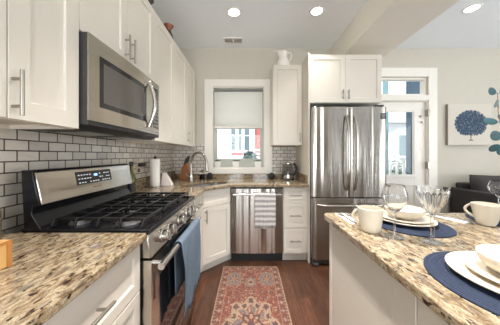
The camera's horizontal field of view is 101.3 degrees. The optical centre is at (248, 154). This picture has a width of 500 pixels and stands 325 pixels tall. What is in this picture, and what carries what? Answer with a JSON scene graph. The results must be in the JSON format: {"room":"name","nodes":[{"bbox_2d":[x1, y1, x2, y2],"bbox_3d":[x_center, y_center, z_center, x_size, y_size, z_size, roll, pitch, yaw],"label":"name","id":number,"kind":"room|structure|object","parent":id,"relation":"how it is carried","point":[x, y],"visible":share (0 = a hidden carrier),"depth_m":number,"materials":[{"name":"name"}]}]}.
{"room":"kitchen","nodes":[
{"label":"kitchen","id":0,"kind":"room"},
{"bbox_2d":[7,227,23,232],"bbox_3d":[-1.150,-0.155,0.000,0.100,2.810,6.200,0,0,0],"label":"wall","id":1,"kind":"structure","parent":0,"point":[20,229],"depth_m":0.97,"materials":[{"name":"tile"}]},
{"bbox_2d":[0,209,1,232],"bbox_3d":[-1.082,0.286,0.160,0.020,0.100,1.460,0,0,0],"label":"backsplash","id":2,"kind":"structure","parent":1,"relation":"attached to","point":[0,209],"depth_m":0.89,"materials":[{"name":"tile"}]},
{"bbox_2d":[0,0,78,128],"bbox_3d":[-0.914,-0.652,0.648,0.354,1.071,0.575,0,0,0],"label":"upper cabinet","id":3,"kind":"object","parent":1,"relation":"attached to","point":[39,39],"visible":1,"depth_m":0.78,"materials":[{"name":"paint"}]},
{"bbox_2d":[0,128,173,232],"bbox_3d":[-1.096,0.100,1.200,0.008,0.500,3.600,0,0,0],"label":"backsplash","id":4,"kind":"structure","parent":1,"relation":"attached to","point":[20,149],"depth_m":1.13,"materials":[{"name":"tile"}]},
{"bbox_2d":[136,161,140,173],"bbox_3d":[-1.089,0.120,2.022,0.006,0.120,0.075,0,0,0],"label":"wall outlet","id":5,"kind":"object","parent":4,"relation":"attached to","point":[138,169],"visible":0.96,"depth_m":2.00,"materials":[{"name":"beige plastic"}]},
{"bbox_2d":[138,163,145,166],"bbox_3d":[-1.055,0.097,2.021,0.060,0.037,0.046,0,0,0],"label":"plug","id":6,"kind":"object","parent":5,"relation":"attached to","point":[139,164],"visible":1,"depth_m":2.00,"materials":[{"name":"black plastic"}]},
{"bbox_2d":[79,0,154,81],"bbox_3d":[-0.914,-0.880,1.311,0.354,0.616,0.746,0,0,0],"label":"upper cabinet","id":7,"kind":"object","parent":1,"relation":"attached to","point":[127,27],"visible":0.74,"depth_m":1.28,"materials":[{"name":"paint"}]},
{"bbox_2d":[30,32,158,139],"bbox_3d":[-0.880,-0.343,1.312,0.423,0.450,0.740,0,0,0],"label":"microwave","id":8,"kind":"object","parent":7,"relation":"attached to","point":[118,101],"visible":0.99,"depth_m":1.12,"materials":[{"name":"silver metal"}]},
{"bbox_2d":[116,12,173,143],"bbox_3d":[-0.933,-0.652,1.907,0.316,1.071,0.443,0,0,0],"label":"upper cabinet","id":9,"kind":"object","parent":1,"relation":"attached to","point":[164,43],"visible":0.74,"depth_m":1.90,"materials":[{"name":"paint"}]},
{"bbox_2d":[151,41,194,146],"bbox_3d":[-0.914,-0.652,2.550,0.354,1.071,0.838,0,0,0],"label":"upper cabinet","id":10,"kind":"object","parent":1,"relation":"attached to","point":[184,75],"visible":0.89,"depth_m":2.45,"materials":[{"name":"paint"}]},
{"bbox_2d":[164,23,173,39],"bbox_3d":[-0.895,-1.313,2.280,0.120,0.250,0.120,0,0,0],"label":"vase","id":11,"kind":"object","parent":10,"relation":"on","point":[169,26],"visible":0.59,"depth_m":2.25,"materials":[{"name":"ceramic"}]},
{"bbox_2d":[187,259,328,324],"bbox_3d":[1.950,1.280,0.000,6.300,0.060,6.200,0,0,0],"label":"floor","id":12,"kind":"structure","parent":0,"point":[305,285],"depth_m":1.91,"materials":[{"name":"brown wood"}]},
{"bbox_2d":[43,245,139,324],"bbox_3d":[-0.762,0.808,0.584,0.660,0.884,0.606,0,0,0],"label":"base cabinet","id":13,"kind":"object","parent":12,"relation":"on","point":[114,298],"visible":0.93,"depth_m":0.70,"materials":[{"name":"paint"}]},
{"bbox_2d":[19,164,200,324],"bbox_3d":[-0.708,0.658,1.270,0.664,1.183,0.748,0,0,0],"label":"gas range","id":14,"kind":"object","parent":12,"relation":"on","point":[95,198],"visible":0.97,"depth_m":1.03,"materials":[{"name":"silver metal"}]},
{"bbox_2d":[21,196,193,234],"bbox_3d":[-0.718,0.338,1.270,0.564,0.024,0.748,0,0,0],"label":"cooktop","id":15,"kind":"object","parent":14,"relation":"in","point":[156,222],"depth_m":0.98,"materials":[{"name":"black metal"}]},
{"bbox_2d":[174,218,200,321],"bbox_3d":[-0.382,0.712,1.340,0.064,0.472,0.420,0,0,0],"label":"cloth","id":16,"kind":"object","parent":14,"relation":"hanging from","point":[187,260],"visible":0.98,"depth_m":1.25,"materials":[{"name":"blue fabric"}]},
{"bbox_2d":[194,193,203,272],"bbox_3d":[-0.762,0.808,1.869,0.660,0.884,0.432,0,0,0],"label":"base cabinet","id":17,"kind":"object","parent":12,"relation":"on","point":[198,202],"visible":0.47,"depth_m":2.03,"materials":[{"name":"paint"}]},
{"bbox_2d":[201,187,230,271],"bbox_3d":[-0.654,0.808,2.539,0.876,0.884,0.902,0,0,0],"label":"base cabinet","id":18,"kind":"object","parent":12,"relation":"on","point":[216,209],"visible":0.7,"depth_m":2.25,"materials":[{"name":"paint"}]},
{"bbox_2d":[136,171,308,199],"bbox_3d":[-0.203,0.301,2.321,1.778,0.130,1.341,0,0,0],"label":"countertop","id":19,"kind":"structure","parent":18,"relation":"on","point":[300,179],"depth_m":2.42,"materials":[{"name":"beige stone"}]},
{"bbox_2d":[128,162,135,192],"bbox_3d":[-0.985,0.195,1.715,0.067,0.280,0.067,0,0,0],"label":"oil bottle","id":20,"kind":"object","parent":19,"relation":"on","point":[131,187],"visible":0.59,"depth_m":1.70,"materials":[{"name":"green glass"}]},
{"bbox_2d":[147,156,162,187],"bbox_3d":[-0.975,0.172,2.130,0.150,0.326,0.150,0,0,0],"label":"paper towel holder","id":21,"kind":"object","parent":19,"relation":"on","point":[155,157],"visible":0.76,"depth_m":2.10,"materials":[{"name":"silver metal"}]},
{"bbox_2d":[150,159,159,186],"bbox_3d":[-0.975,0.182,2.130,0.096,0.280,0.096,0,0,0],"label":"paper towel roll","id":22,"kind":"object","parent":21,"relation":"on","point":[154,163],"visible":1,"depth_m":2.09,"materials":[{"name":"white paper"}]},
{"bbox_2d":[161,172,173,185],"bbox_3d":[-0.905,0.265,2.266,0.120,0.140,0.072,0,0,0],"label":"napkin holder","id":23,"kind":"object","parent":19,"relation":"on","point":[165,181],"visible":0.95,"depth_m":2.23,"materials":[{"name":"stone"}]},
{"bbox_2d":[179,162,189,179],"bbox_3d":[-0.858,0.219,2.780,0.153,0.233,0.100,0,0,0],"label":"knife block","id":24,"kind":"object","parent":19,"relation":"on","point":[185,169],"visible":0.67,"depth_m":2.73,"materials":[{"name":"brown wood"}]},
{"bbox_2d":[186,151,208,181],"bbox_3d":[-0.618,0.144,2.515,0.346,0.383,0.108,0,0,27],"label":"kitchen faucet","id":25,"kind":"object","parent":19,"relation":"on","point":[190,176],"visible":1,"depth_m":2.54,"materials":[{"name":"metal"}]},
{"bbox_2d":[200,166,204,179],"bbox_3d":[-0.640,0.243,2.800,0.070,0.185,0.070,0,0,0],"label":"soap bottle","id":26,"kind":"object","parent":19,"relation":"on","point":[202,173],"visible":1,"depth_m":2.77,"materials":[{"name":"clear glass"}]},
{"bbox_2d":[186,183,221,186],"bbox_3d":[-0.500,0.451,2.400,0.360,0.169,0.570,0,0,44],"label":"sink","id":27,"kind":"object","parent":19,"relation":"in","point":[201,185],"visible":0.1,"depth_m":2.57,"materials":[{"name":"metal"}]},
{"bbox_2d":[206,173,212,178],"bbox_3d":[-0.545,0.289,2.840,0.092,0.092,0.092,0,0,0],"label":"smart speaker","id":28,"kind":"object","parent":19,"relation":"on","point":[209,175],"visible":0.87,"depth_m":2.81},
{"bbox_2d":[268,173,274,178],"bbox_3d":[0.315,0.289,2.840,0.092,0.092,0.092,0,0,0],"label":"smart speaker","id":29,"kind":"object","parent":19,"relation":"on","point":[271,175],"visible":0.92,"depth_m":2.81},
{"bbox_2d":[282,162,297,179],"bbox_3d":[0.548,0.217,2.800,0.211,0.237,0.176,0,0,0],"label":"electric kettle","id":30,"kind":"object","parent":19,"relation":"on","point":[287,171],"visible":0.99,"depth_m":2.74,"materials":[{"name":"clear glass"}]},
{"bbox_2d":[210,267,291,324],"bbox_3d":[0.017,1.246,1.502,0.603,0.006,1.565,0,0,0],"label":"rug","id":31,"kind":"object","parent":12,"relation":"on","point":[245,295],"visible":1,"depth_m":1.78,"materials":[{"name":"fabric"}]},
{"bbox_2d":[231,187,282,259],"bbox_3d":[0.094,0.811,2.647,0.606,0.878,0.667,0,0,0],"label":"dishwasher","id":32,"kind":"object","parent":12,"relation":"on","point":[248,242],"visible":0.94,"depth_m":2.37,"materials":[{"name":"silver metal"}]},
{"bbox_2d":[255,193,275,228],"bbox_3d":[0.183,0.632,2.319,0.237,0.402,0.049,0,0,0],"label":"tea towel","id":33,"kind":"object","parent":32,"relation":"hanging from","point":[265,203],"visible":0.98,"depth_m":2.30,"materials":[{"name":"white fabric"}]},
{"bbox_2d":[282,187,307,259],"bbox_3d":[0.543,0.808,2.661,0.286,0.884,0.658,0,0,0],"label":"base cabinet","id":34,"kind":"object","parent":12,"relation":"on","point":[295,199],"visible":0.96,"depth_m":2.38,"materials":[{"name":"paint"}]},
{"bbox_2d":[296,53,381,262],"bbox_3d":[1.122,0.035,2.683,0.870,2.430,0.633,0,0,0],"label":"tall cabinet","id":35,"kind":"object","parent":12,"relation":"on","point":[327,80],"visible":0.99,"depth_m":2.41,"materials":[{"name":"paint"}]},
{"bbox_2d":[310,105,385,265],"bbox_3d":[1.128,0.341,2.585,0.840,1.818,0.750,0,0,0],"label":"refrigerator","id":36,"kind":"object","parent":12,"relation":"on","point":[348,144],"visible":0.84,"depth_m":2.29,"materials":[{"name":"metal"}]},
{"bbox_2d":[329,223,448,324],"bbox_3d":[1.077,0.808,0.420,1.246,0.884,1.480,0,0,0],"label":"kitchen island","id":37,"kind":"object","parent":12,"relation":"on","point":[361,292],"visible":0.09,"depth_m":0.82,"materials":[{"name":"paint"}]},
{"bbox_2d":[324,213,499,324],"bbox_3d":[1.189,0.351,0.422,1.522,0.030,1.545,0,0,0],"label":"island countertop","id":38,"kind":"structure","parent":37,"relation":"on","point":[402,259],"depth_m":0.70,"materials":[{"name":"stone"}]},
{"bbox_2d":[335,213,358,224],"bbox_3d":[0.525,0.332,1.075,0.068,0.006,0.190,0,0,0],"label":"napkin","id":39,"kind":"object","parent":38,"relation":"on","point":[339,215],"visible":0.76,"depth_m":1.06,"materials":[{"name":"white fabric"}]},
{"bbox_2d":[336,212,356,223],"bbox_3d":[0.507,0.326,1.075,0.025,0.006,0.190,0,0,-3],"label":"fork","id":40,"kind":"object","parent":39,"relation":"on","point":[341,214],"visible":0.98,"depth_m":1.06,"materials":[{"name":"metal"}]},
{"bbox_2d":[352,205,383,233],"bbox_3d":[0.534,0.283,0.909,0.102,0.104,0.111,0,0,-7],"label":"mug","id":41,"kind":"object","parent":38,"relation":"on","point":[370,217],"visible":1,"depth_m":0.87,"materials":[{"name":"beige ceramic"}]},
{"bbox_2d":[381,184,408,239],"bbox_3d":[0.600,0.229,0.845,0.091,0.213,0.091,0,0,0],"label":"wine glass","id":42,"kind":"object","parent":38,"relation":"on","point":[394,196],"visible":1,"depth_m":0.82,"materials":[{"name":"clear glass"}]},
{"bbox_2d":[381,184,408,212],"bbox_3d":[0.600,0.181,0.845,0.091,0.118,0.091,0,0,0],"label":"bowl","id":43,"kind":"object","parent":42,"relation":"on","point":[395,196],"depth_m":0.82,"materials":[{"name":"clear glass"}]},
{"bbox_2d":[382,220,456,237],"bbox_3d":[0.770,0.332,0.995,0.336,0.006,0.336,0,0,0],"label":"placemat","id":44,"kind":"object","parent":38,"relation":"on","point":[442,230],"visible":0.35,"depth_m":0.90,"materials":[{"name":"blue fabric"}]},
{"bbox_2d":[383,210,437,226],"bbox_3d":[0.768,0.319,1.020,0.254,0.020,0.254,0,0,0],"label":"dinner plate","id":45,"kind":"object","parent":44,"relation":"on","point":[384,218],"visible":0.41,"depth_m":0.94,"materials":[{"name":"beige ceramic"}]},
{"bbox_2d":[383,210,432,223],"bbox_3d":[0.772,0.312,1.020,0.212,0.018,0.212,0,0,0],"label":"salad plate","id":46,"kind":"object","parent":45,"relation":"on","point":[424,220],"visible":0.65,"depth_m":0.99,"materials":[{"name":"beige ceramic"}]},
{"bbox_2d":[384,205,425,219],"bbox_3d":[0.772,0.288,1.020,0.166,0.052,0.166,0,0,0],"label":"soup bowl","id":47,"kind":"object","parent":46,"relation":"on","point":[409,212],"visible":0.8,"depth_m":0.98,"materials":[{"name":"beige ceramic"}]},
{"bbox_2d":[415,185,450,245],"bbox_3d":[0.706,0.229,0.790,0.102,0.212,0.102,0,0,0],"label":"goblet","id":48,"kind":"object","parent":38,"relation":"on","point":[433,199],"visible":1,"depth_m":0.77,"materials":[{"name":"clear glass"}]},
{"bbox_2d":[415,185,450,214],"bbox_3d":[0.706,0.177,0.790,0.102,0.107,0.102,0,0,0],"label":"bowl","id":49,"kind":"object","parent":48,"relation":"on","point":[433,199],"depth_m":0.76,"materials":[{"name":"clear glass"}]},
{"bbox_2d":[425,213,467,223],"bbox_3d":[1.045,0.332,1.085,0.060,0.006,0.170,0,0,-20],"label":"napkin","id":50,"kind":"object","parent":38,"relation":"on","point":[454,220],"visible":0.42,"depth_m":1.05,"materials":[{"name":"white fabric"}]},
{"bbox_2d":[426,212,471,222],"bbox_3d":[1.040,0.327,1.085,0.015,0.005,0.200,0,0,-22],"label":"table knife","id":51,"kind":"object","parent":50,"relation":"on","point":[426,212],"visible":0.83,"depth_m":1.04,"materials":[{"name":"metal"}]},
{"bbox_2d":[436,213,480,223],"bbox_3d":[1.075,0.326,1.060,0.036,0.006,0.180,0,0,-23],"label":"spoon","id":52,"kind":"object","parent":50,"relation":"on","point":[438,213],"visible":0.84,"depth_m":1.06,"materials":[{"name":"metal"}]},
{"bbox_2d":[423,251,499,315],"bbox_3d":[0.690,0.332,0.515,0.384,0.006,0.384,0,0,0],"label":"placemat","id":53,"kind":"object","parent":38,"relation":"on","point":[435,264],"visible":0.46,"depth_m":0.52,"materials":[{"name":"blue fabric"}]},
{"bbox_2d":[445,251,499,293],"bbox_3d":[0.695,0.319,0.522,0.284,0.020,0.284,0,0,0],"label":"dinner plate","id":54,"kind":"object","parent":53,"relation":"on","point":[454,260],"visible":0.62,"depth_m":0.56,"materials":[{"name":"beige ceramic"}]},
{"bbox_2d":[463,254,499,283],"bbox_3d":[0.699,0.312,0.522,0.212,0.018,0.212,0,0,0],"label":"salad plate","id":55,"kind":"object","parent":54,"relation":"on","point":[473,262],"visible":0.77,"depth_m":0.56,"materials":[{"name":"beige ceramic"}]},
{"bbox_2d":[475,244,499,272],"bbox_3d":[0.699,0.288,0.522,0.166,0.052,0.166,0,0,0],"label":"soup bowl","id":56,"kind":"object","parent":55,"relation":"on","point":[489,254],"visible":1,"depth_m":0.58,"materials":[{"name":"beige ceramic"}]},
{"bbox_2d":[463,201,499,226],"bbox_3d":[1.140,0.283,0.988,0.107,0.100,0.112,0,0,9],"label":"mug","id":57,"kind":"object","parent":38,"relation":"on","point":[485,213],"visible":1,"depth_m":0.96,"materials":[{"name":"beige ceramic"}]},
{"bbox_2d":[465,212,499,226],"bbox_3d":[1.320,0.332,1.028,0.326,0.006,0.326,0,0,0],"label":"placemat","id":58,"kind":"object","parent":38,"relation":"on","point":[466,214],"visible":0.11,"depth_m":1.09,"materials":[{"name":"blue fabric"}]},
{"bbox_2d":[487,180,499,197],"bbox_3d":[1.385,0.237,1.135,0.089,0.186,0.089,0,0,0],"label":"wine glass","id":59,"kind":"object","parent":58,"relation":"on","point":[493,186],"visible":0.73,"depth_m":1.13,"materials":[{"name":"clear glass"}]},
{"bbox_3d":[1.660,0.225,0.720,0.120,0.220,0.120,0,0,0],"label":"flower vase","id":60,"kind":"object","parent":38,"relation":"on","visible":0},
{"bbox_2d":[483,87,499,154],"bbox_3d":[1.430,-0.038,0.883,0.590,0.668,0.125,0,0,32],"label":"eucalyptus stems","id":61,"kind":"object","parent":60,"relation":"in","point":[495,135],"visible":1,"depth_m":1.00,"materials":[{"name":"green plant"}]},
{"bbox_2d":[450,175,499,212],"bbox_3d":[3.703,0.757,2.525,1.635,0.985,0.850,0,0,0],"label":"sofa","id":62,"kind":"object","parent":12,"relation":"on","point":[464,193],"visible":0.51,"depth_m":2.72,"materials":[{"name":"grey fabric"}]},
{"bbox_2d":[469,175,499,192],"bbox_3d":[3.328,0.497,2.722,0.725,0.465,0.233,0,0,0],"label":"cushion","id":63,"kind":"object","parent":62,"relation":"on","point":[477,182],"depth_m":2.70,"materials":[{"name":"grey fabric"}]},
{"bbox_3d":[-0.762,0.808,-0.135,0.660,0.884,0.828,0,0,0],"label":"base cabinet","id":64,"kind":"object","parent":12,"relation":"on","visible":0},
{"bbox_2d":[0,209,146,324],"bbox_3d":[-0.767,0.301,0.160,0.650,0.130,1.460,0,0,0],"label":"countertop","id":65,"kind":"structure","parent":64,"relation":"on","point":[47,271],"depth_m":0.61,"materials":[{"name":"beige stone"}]},
{"bbox_2d":[0,239,11,269],"bbox_3d":[-0.856,0.296,0.477,0.268,0.078,0.295,0,0,0],"label":"box","id":66,"kind":"object","parent":65,"relation":"on","point":[5,245],"visible":1,"depth_m":0.61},
{"bbox_2d":[0,240,7,269],"bbox_3d":[-0.858,0.296,0.477,0.265,0.078,0.295,0,0,0],"label":"tray","id":67,"kind":"object","parent":66,"relation":"on","point":[3,243],"depth_m":0.61,"materials":[{"name":"brown wood"}]},
{"bbox_2d":[151,0,499,47],"bbox_3d":[1.950,-1.600,0.000,6.300,0.080,6.200,0,0,0],"label":"ceiling","id":68,"kind":"structure","parent":0,"point":[196,23],"depth_m":2.45,"materials":[{"name":"paint"}]},
{"bbox_2d":[223,37,242,43],"bbox_3d":[-0.215,-1.556,2.790,0.260,0.008,0.140,0,0,0],"label":"ceiling vent","id":69,"kind":"object","parent":68,"relation":"in","point":[227,40],"visible":1,"depth_m":2.79,"materials":[{"name":"white metal"}]},
{"bbox_2d":[227,7,240,16],"bbox_3d":[-0.164,-1.557,2.240,0.160,0.006,0.160,0,0,0],"label":"recessed light","id":70,"kind":"object","parent":68,"relation":"in","point":[232,11],"visible":1,"depth_m":2.23,"materials":[{"name":"beige"}]},
{"bbox_2d":[229,9,238,15],"bbox_3d":[-0.164,-1.558,2.240,0.116,0.003,0.116,0,0,0],"label":"diffuser","id":71,"kind":"object","parent":70,"relation":"attached to","point":[232,12],"depth_m":2.24,"materials":[{"name":"beige"}]},
{"bbox_2d":[309,6,324,15],"bbox_3d":[0.735,-1.557,2.220,0.160,0.006,0.160,0,0,0],"label":"recessed light","id":72,"kind":"object","parent":68,"relation":"in","point":[317,10],"visible":1,"depth_m":2.21,"materials":[{"name":"beige"}]},
{"bbox_2d":[311,8,322,14],"bbox_3d":[0.735,-1.558,2.220,0.116,0.003,0.116,0,0,0],"label":"diffuser","id":73,"kind":"object","parent":72,"relation":"attached to","point":[314,11],"depth_m":2.22,"materials":[{"name":"beige"}]},
{"bbox_2d":[331,0,459,56],"bbox_3d":[1.462,-1.413,0.000,0.533,0.293,6.000,0,0,0],"label":"beam","id":74,"kind":"structure","parent":68,"relation":"attached to","point":[379,26],"depth_m":2.05,"materials":[{"name":"paint"}]},
{"bbox_2d":[461,3,482,13],"bbox_3d":[2.370,-1.557,2.180,0.160,0.006,0.160,0,0,0],"label":"recessed light","id":75,"kind":"object","parent":68,"relation":"in","point":[476,6],"visible":1,"depth_m":2.18,"materials":[{"name":"beige"}]},
{"bbox_2d":[464,5,479,11],"bbox_3d":[2.370,-1.558,2.180,0.116,0.003,0.116,0,0,0],"label":"diffuser","id":76,"kind":"object","parent":75,"relation":"attached to","point":[471,8],"depth_m":2.18,"materials":[{"name":"beige"}]},
{"bbox_2d":[179,48,499,212],"bbox_3d":[2.000,-0.155,3.070,6.200,2.810,0.140,0,0,0],"label":"wall","id":77,"kind":"structure","parent":0,"point":[464,75],"depth_m":3.00,"materials":[{"name":"paint"}]},
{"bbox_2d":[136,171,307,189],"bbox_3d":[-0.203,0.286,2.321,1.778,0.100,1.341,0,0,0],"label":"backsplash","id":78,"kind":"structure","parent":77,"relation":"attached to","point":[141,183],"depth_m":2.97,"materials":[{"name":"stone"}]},
{"bbox_2d":[174,145,295,173],"bbox_3d":[-0.201,0.075,2.996,1.782,0.450,0.008,0,0,0],"label":"backsplash","id":79,"kind":"structure","parent":77,"relation":"attached to","point":[280,154],"depth_m":2.99,"materials":[{"name":"tile"}]},
{"bbox_2d":[204,79,271,173],"bbox_3d":[-0.158,-0.416,3.060,0.980,1.372,0.160,0,0,0],"label":"window","id":80,"kind":"structure","parent":77,"relation":"in","point":[246,166],"depth_m":2.98,"materials":[{"name":"paint"}]},
{"bbox_2d":[215,160,220,166],"bbox_3d":[-0.465,0.127,3.021,0.103,0.112,0.049,0,0,0],"label":"planter","id":81,"kind":"object","parent":80,"relation":"on","point":[217,162],"visible":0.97,"depth_m":3.00,"materials":[{"name":"white ceramic"}]},
{"bbox_2d":[232,160,238,166],"bbox_3d":[-0.193,0.128,3.022,0.107,0.111,0.051,0,0,0],"label":"planter","id":82,"kind":"object","parent":80,"relation":"on","point":[235,163],"visible":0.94,"depth_m":3.00,"materials":[{"name":"white ceramic"}]},
{"bbox_2d":[213,88,263,127],"bbox_3d":[-0.156,-0.688,3.025,0.743,0.585,0.039,0,0,0],"label":"window blind","id":83,"kind":"object","parent":80,"relation":"attached to","point":[233,108],"visible":1,"depth_m":3.02,"materials":[{"name":"fabric"}]},
{"bbox_2d":[254,160,260,166],"bbox_3d":[0.127,0.127,3.023,0.113,0.112,0.047,0,0,0],"label":"planter","id":84,"kind":"object","parent":80,"relation":"on","point":[257,162],"visible":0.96,"depth_m":3.00,"materials":[{"name":"white ceramic"}]},
{"bbox_2d":[270,65,301,145],"bbox_3d":[0.497,-0.645,2.792,0.374,1.040,0.371,0,0,0],"label":"upper cabinet","id":85,"kind":"object","parent":77,"relation":"attached to","point":[285,80],"visible":1,"depth_m":2.65,"materials":[{"name":"paint"}]},
{"bbox_2d":[276,50,291,64],"bbox_3d":[0.465,-1.282,2.780,0.187,0.233,0.187,0,0,40],"label":"pitcher","id":86,"kind":"object","parent":85,"relation":"on","point":[283,59],"visible":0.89,"depth_m":2.73,"materials":[{"name":"white ceramic"}]},
{"bbox_2d":[382,78,425,94],"bbox_3d":[2.152,-1.005,3.060,0.925,0.270,0.080,0,0,0],"label":"window","id":87,"kind":"structure","parent":77,"relation":"in","point":[422,81],"depth_m":3.02,"materials":[{"name":"paint"}]},
{"bbox_2d":[378,68,436,208],"bbox_3d":[2.150,-0.010,3.056,1.180,2.520,0.168,0,0,0],"label":"door","id":88,"kind":"structure","parent":77,"relation":"in","point":[423,108],"depth_m":3.01,"materials":[{"name":"paint"}]},
{"bbox_2d":[446,104,491,144],"bbox_3d":[3.190,-0.440,2.979,0.630,0.590,0.039,0,0,0],"label":"picture","id":89,"kind":"object","parent":77,"relation":"attached to","point":[465,125],"visible":0.97,"depth_m":2.96,"materials":[{"name":"paint"}]},
{"label":"outside","id":90,"kind":"structure","parent":0,"visible":0},
{"bbox_3d":[4.000,1.900,16.650,32.000,0.100,26.700,0,0,0],"label":"ground","id":91,"kind":"structure","parent":90,"visible":0},
{"bbox_2d":[217,156,242,158],"bbox_3d":[-2.385,0.935,7.675,5.330,1.830,0.230,0,0,0],"label":"wall","id":92,"kind":"structure","parent":91,"relation":"on","point":[218,157],"depth_m":7.60,"materials":[{"name":"white paint"}]},
{"bbox_2d":[231,153,242,155],"bbox_3d":[-0.440,-0.030,7.665,0.440,0.099,0.130,0,0,0],"label":"flower box","id":93,"kind":"object","parent":92,"relation":"on","point":[232,154],"visible":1,"depth_m":7.60,"materials":[{"name":"red paint"}]},
{"bbox_2d":[217,129,254,155],"bbox_3d":[-3.520,-2.700,11.000,7.560,9.100,4.800,0,0,0],"label":"house","id":94,"kind":"structure","parent":91,"relation":"on","point":[229,141],"depth_m":8.98,"materials":[{"name":"white"}]},
{"bbox_2d":[242,150,257,158],"bbox_3d":[0.016,0.862,5.197,0.450,1.977,0.371,0,0,0],"label":"shrub","id":95,"kind":"object","parent":91,"relation":"on","point":[249,154],"visible":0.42,"depth_m":5.13,"materials":[{"name":"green plant"}]},
{"bbox_2d":[255,129,259,158],"bbox_3d":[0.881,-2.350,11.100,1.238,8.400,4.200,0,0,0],"label":"house","id":96,"kind":"structure","parent":91,"relation":"on","point":[257,131],"depth_m":9.20,"materials":[{"name":"red brick"}]},
{"bbox_2d":[388,112,405,174],"bbox_3d":[10.250,-1.450,17.000,12.100,6.600,7.000,0,0,0],"label":"house","id":97,"kind":"structure","parent":91,"relation":"on","point":[396,120],"depth_m":14.00,"materials":[{"name":"white"}]},
{"bbox_2d":[388,156,405,174],"bbox_3d":[5.179,0.944,7.510,1.222,1.813,1.047,0,0,0],"label":"shrub","id":98,"kind":"object","parent":91,"relation":"on","point":[400,166],"visible":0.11,"depth_m":7.35,"materials":[{"name":"green plant"}]},
{"bbox_3d":[3.250,1.560,4.200,4.500,0.580,2.000,0,0,0],"label":"floor","id":99,"kind":"structure","parent":91,"relation":"on","visible":0},
{"bbox_2d":[383,82,387,174],"bbox_3d":[2.717,-0.290,4.080,0.075,3.120,0.160,0,0,0],"label":"porch post","id":100,"kind":"object","parent":99,"relation":"on","point":[385,84],"visible":0.07,"depth_m":4.03,"materials":[{"name":"teal paint"}]},
{"bbox_2d":[388,157,405,174],"bbox_3d":[3.290,0.625,4.600,3.520,1.290,0.120,0,0,0],"label":"porch railing","id":101,"kind":"object","parent":99,"relation":"on","point":[390,159],"visible":0.06,"depth_m":4.58,"materials":[{"name":"white wood"}]},
{"bbox_2d":[406,82,419,174],"bbox_3d":[3.320,-0.290,4.080,0.340,3.120,0.160,0,0,0],"label":"porch post","id":102,"kind":"object","parent":99,"relation":"on","point":[411,87],"visible":0.04,"depth_m":4.05,"materials":[{"name":"blue paint"}]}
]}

